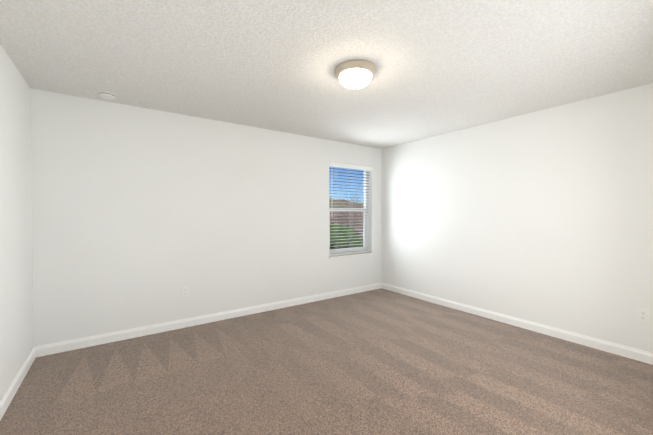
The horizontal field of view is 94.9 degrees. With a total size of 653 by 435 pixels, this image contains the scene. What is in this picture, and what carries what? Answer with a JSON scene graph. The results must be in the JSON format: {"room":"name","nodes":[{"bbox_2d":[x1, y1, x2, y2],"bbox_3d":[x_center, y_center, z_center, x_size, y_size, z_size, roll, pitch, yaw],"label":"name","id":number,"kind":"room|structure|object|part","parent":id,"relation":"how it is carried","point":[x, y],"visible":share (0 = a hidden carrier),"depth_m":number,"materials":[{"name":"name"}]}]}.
{"room":"empty bedroom","nodes":[
{"label":"empty bedroom","id":0,"kind":"room"},
{"bbox_2d":[0,44,33,399],"bbox_3d":[-1.447,0.080,0.836,0.160,2.440,4.480,-1,1,-35],"label":"wall","id":1,"kind":"structure","parent":0,"point":[16,301],"depth_m":2.25,"materials":[{"name":"paint"}]},
{"bbox_2d":[0,347,35,420],"bbox_3d":[-1.417,1.249,0.961,0.014,0.098,4.306,-1,1,-35],"label":"baseboard","id":2,"kind":"structure","parent":1,"relation":"attached to","point":[9,395],"depth_m":2.20,"materials":[{"name":"white"}]},
{"bbox_2d":[31,88,381,346],"bbox_3d":[-0.896,0.037,4.054,4.755,2.440,0.160,-1,1,-35],"label":"wall","id":3,"kind":"structure","parent":0,"point":[141,216],"depth_m":3.36,"materials":[{"name":"paint"}]},
{"bbox_2d":[181,286,187,296],"bbox_3d":[-1.629,0.856,3.449,0.072,0.116,0.008,-1,1,-35],"label":"electrical outlet","id":4,"kind":"object","parent":3,"relation":"attached to","point":[184,291],"visible":1,"depth_m":3.44,"materials":[{"name":"white plastic"}]},
{"bbox_2d":[34,282,381,356],"bbox_3d":[-0.847,1.209,3.998,4.435,0.098,0.014,-1,1,-35],"label":"baseboard","id":5,"kind":"structure","parent":3,"relation":"attached to","point":[67,345],"depth_m":3.42,"materials":[{"name":"white"}]},
{"bbox_2d":[329,167,370,255],"bbox_3d":[0.358,-0.132,4.941,0.890,1.465,0.143,-1,1,-35],"label":"window","id":6,"kind":"structure","parent":3,"relation":"in","point":[365,226],"depth_m":4.97,"materials":[{"name":"white plastic"}]},
{"bbox_3d":[0.384,0.584,4.913,0.878,0.022,0.052,-1,1,-35],"label":"window blind bottom rail","id":7,"kind":"part","parent":6,"relation":"part of","materials":[{"name":"white plastic"}]},
{"bbox_2d":[329,162,371,170],"bbox_3d":[0.393,-0.825,4.883,0.882,0.072,0.084,-1,1,-35],"label":"blind valance","id":8,"kind":"object","parent":6,"relation":"attached to","point":[348,166],"visible":0.9,"depth_m":4.82,"materials":[{"name":"white plastic"}]},
{"bbox_2d":[368,179,368,224],"bbox_3d":[0.708,-0.309,5.083,0.024,0.956,0.012,-1,1,-35],"label":"blind cord","id":9,"kind":"object","parent":8,"relation":"hanging from","point":[368,201],"visible":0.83,"depth_m":5.07,"materials":[{"name":"white plastic"}]},
{"bbox_2d":[329,252,372,258],"bbox_3d":[0.389,0.614,4.907,0.914,0.026,0.112,-1,1,-35],"label":"window sill","id":10,"kind":"structure","parent":3,"relation":"attached to","point":[348,255],"depth_m":4.87,"materials":[{"name":"white stone"}]},
{"bbox_2d":[0,288,652,434],"bbox_3d":[0.389,1.342,2.237,4.755,0.120,4.640,-1,1,-35],"label":"floor","id":11,"kind":"structure","parent":0,"point":[380,361],"depth_m":2.35,"materials":[{"name":"carpet"}]},
{"bbox_2d":[0,0,652,148],"bbox_3d":[0.389,-1.218,2.203,4.755,0.120,4.640,-1,1,-35],"label":"ceiling","id":12,"kind":"structure","parent":0,"point":[445,66],"depth_m":2.15,"materials":[{"name":"white paint"}]},
{"bbox_2d":[99,91,115,98],"bbox_3d":[-2.066,-1.147,2.826,0.128,0.038,0.128,-1,1,-35],"label":"smoke detector","id":13,"kind":"object","parent":12,"relation":"attached to","point":[106,95],"visible":1,"depth_m":2.79,"materials":[{"name":"white plastic"}]},
{"bbox_2d":[335,60,375,89],"bbox_3d":[0.228,-1.082,2.358,0.321,0.157,0.321,-1,1,-35],"label":"ceiling light","id":14,"kind":"object","parent":12,"relation":"attached to","point":[354,74],"visible":1,"depth_m":2.27,"materials":[{"name":"white glass"}]},
{"bbox_3d":[0.228,-1.069,2.358,0.258,0.088,0.258,-1,1,-35],"label":"glass","id":15,"kind":"part","parent":14,"relation":"part of","materials":[{"name":"white glass"}]},
{"bbox_2d":[381,83,652,352],"bbox_3d":[2.316,0.045,3.473,0.160,2.440,4.480,-1,1,-35],"label":"wall","id":16,"kind":"structure","parent":0,"point":[544,217],"depth_m":3.30,"materials":[{"name":"paint"}]},
{"bbox_2d":[381,283,652,364],"bbox_3d":[2.203,1.216,3.498,0.014,0.098,4.306,-1,1,-35],"label":"baseboard","id":17,"kind":"structure","parent":16,"relation":"attached to","point":[622,350],"depth_m":3.29,"materials":[{"name":"white"}]},
{"bbox_2d":[637,308,648,322],"bbox_3d":[2.799,0.866,2.648,0.008,0.116,0.072,-1,1,-35],"label":"electrical outlet","id":18,"kind":"object","parent":16,"relation":"attached to","point":[642,315],"visible":1,"depth_m":2.65,"materials":[{"name":"white plastic"}]},
{"label":"outside","id":19,"kind":"structure","parent":0,"visible":0},
{"bbox_3d":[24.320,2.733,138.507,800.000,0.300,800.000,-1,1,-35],"label":"ground","id":20,"kind":"structure","parent":19,"visible":0},
{"bbox_2d":[330,205,361,223],"bbox_3d":[1.559,1.230,31.065,5.328,5.568,5.321,-1,1,-35],"label":"bare tree","id":21,"kind":"object","parent":20,"relation":"on","point":[345,214],"depth_m":31.05,"materials":[{"name":"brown plant"}]},
{"bbox_2d":[329,198,363,207],"bbox_3d":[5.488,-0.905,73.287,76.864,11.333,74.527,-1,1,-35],"label":"tree","id":22,"kind":"object","parent":20,"relation":"on","point":[337,203],"depth_m":78.13,"materials":[{"name":"plant"}]},
{"bbox_2d":[330,223,362,248],"bbox_3d":[-0.372,2.296,13.203,4.439,4.049,3.953,-1,1,-35],"label":"hedge","id":23,"kind":"object","parent":20,"relation":"on","point":[336,238],"depth_m":13.10,"materials":[{"name":"green plant"}]},
{"bbox_2d":[330,211,362,233],"bbox_3d":[3.187,1.460,41.722,16.000,4.800,10.000,0,1,5],"label":"house","id":24,"kind":"structure","parent":20,"relation":"on","point":[347,216],"depth_m":39.42,"materials":[{"name":"paint"}]},
{"bbox_2d":[330,211,362,237],"bbox_3d":[1.220,1.788,20.665,4.712,4.728,4.745,-1,1,-35],"label":"bare tree","id":25,"kind":"object","parent":20,"relation":"on","point":[348,220],"depth_m":19.84,"materials":[{"name":"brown plant"}]},
{"bbox_2d":[331,211,362,239],"bbox_3d":[1.871,1.823,19.798,3.468,4.677,3.923,-1,1,-35],"label":"bare tree","id":26,"kind":"object","parent":20,"relation":"on","point":[355,221],"depth_m":19.36,"materials":[{"name":"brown plant"}]},
{"bbox_2d":[333,180,363,240],"bbox_3d":[1.867,1.017,16.189,5.200,6.388,5.544,-1,1,-35],"label":"bare tree","id":27,"kind":"object","parent":20,"relation":"on","point":[351,207],"depth_m":16.94,"materials":[{"name":"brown plant"}]}
]}

